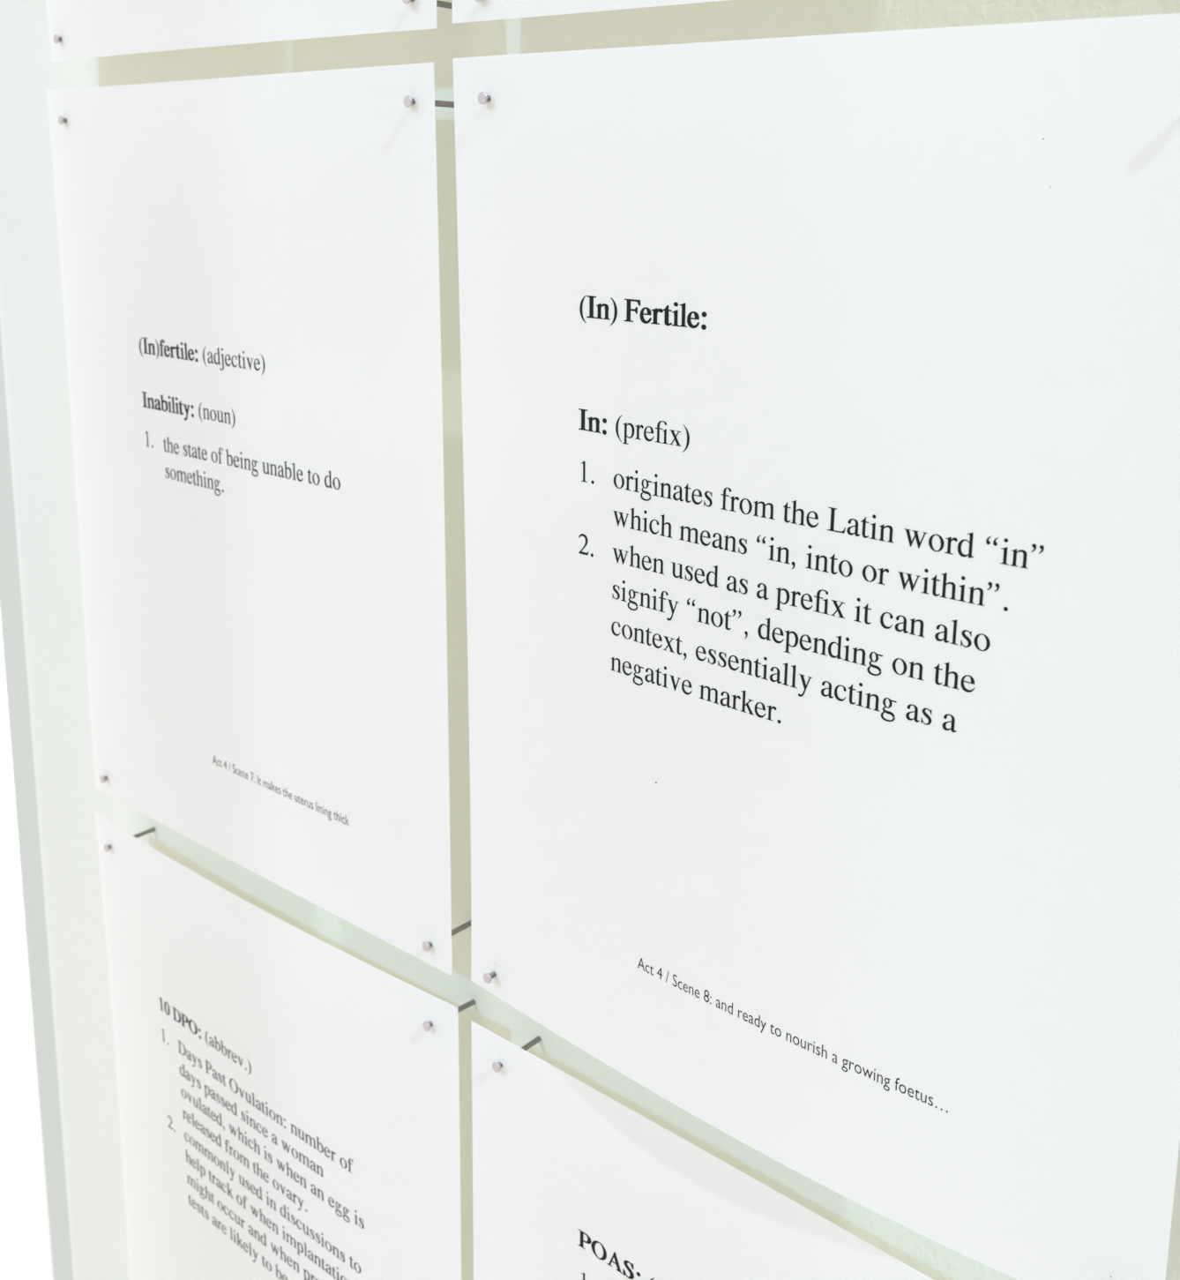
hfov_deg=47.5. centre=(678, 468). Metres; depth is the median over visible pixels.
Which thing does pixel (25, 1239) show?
wall
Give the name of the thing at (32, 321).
wall
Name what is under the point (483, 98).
nail
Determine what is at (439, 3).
nail
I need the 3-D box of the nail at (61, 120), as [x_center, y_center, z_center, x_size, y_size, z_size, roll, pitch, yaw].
[-0.219,-0.131,0.506,0.003,0.003,0.030,10,14,38]
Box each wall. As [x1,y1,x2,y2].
[0,0,1179,1279]
[0,621,52,1279]
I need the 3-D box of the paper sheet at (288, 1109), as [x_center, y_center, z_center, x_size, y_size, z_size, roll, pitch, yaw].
[-0.160,0.294,0.518,0.216,0.280,0.005,10,14,36]
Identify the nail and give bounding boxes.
[53,34,61,43]
[58,115,67,124]
[99,775,107,783]
[104,827,155,852]
[402,0,452,8]
[404,95,454,107]
[422,920,471,951]
[423,999,475,1031]
[478,91,490,104]
[483,971,496,983]
[492,1035,541,1072]
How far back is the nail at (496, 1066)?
0.42 m
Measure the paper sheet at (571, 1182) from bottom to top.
0.279 m
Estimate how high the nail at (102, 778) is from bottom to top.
0.003 m
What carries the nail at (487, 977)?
attached to the wall at (32, 321)
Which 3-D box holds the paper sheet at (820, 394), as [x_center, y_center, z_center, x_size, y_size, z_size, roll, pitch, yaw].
[0.022,0.040,0.328,0.216,0.279,0.007,10,14,37]
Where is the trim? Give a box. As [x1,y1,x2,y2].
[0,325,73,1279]
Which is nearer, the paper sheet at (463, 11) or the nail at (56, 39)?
the paper sheet at (463, 11)
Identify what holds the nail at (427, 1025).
attached to the wall at (32, 321)
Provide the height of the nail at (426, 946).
0.003 m
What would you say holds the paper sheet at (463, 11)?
attached to the wall at (32, 321)
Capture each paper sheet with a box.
[45,0,436,62]
[46,62,452,975]
[94,811,461,1279]
[452,0,727,23]
[452,13,1179,1279]
[471,1021,932,1279]
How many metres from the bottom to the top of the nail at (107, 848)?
0.003 m
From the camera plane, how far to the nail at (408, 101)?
0.38 m
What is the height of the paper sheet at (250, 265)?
0.280 m
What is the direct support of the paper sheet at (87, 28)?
attached to the wall at (32, 321)

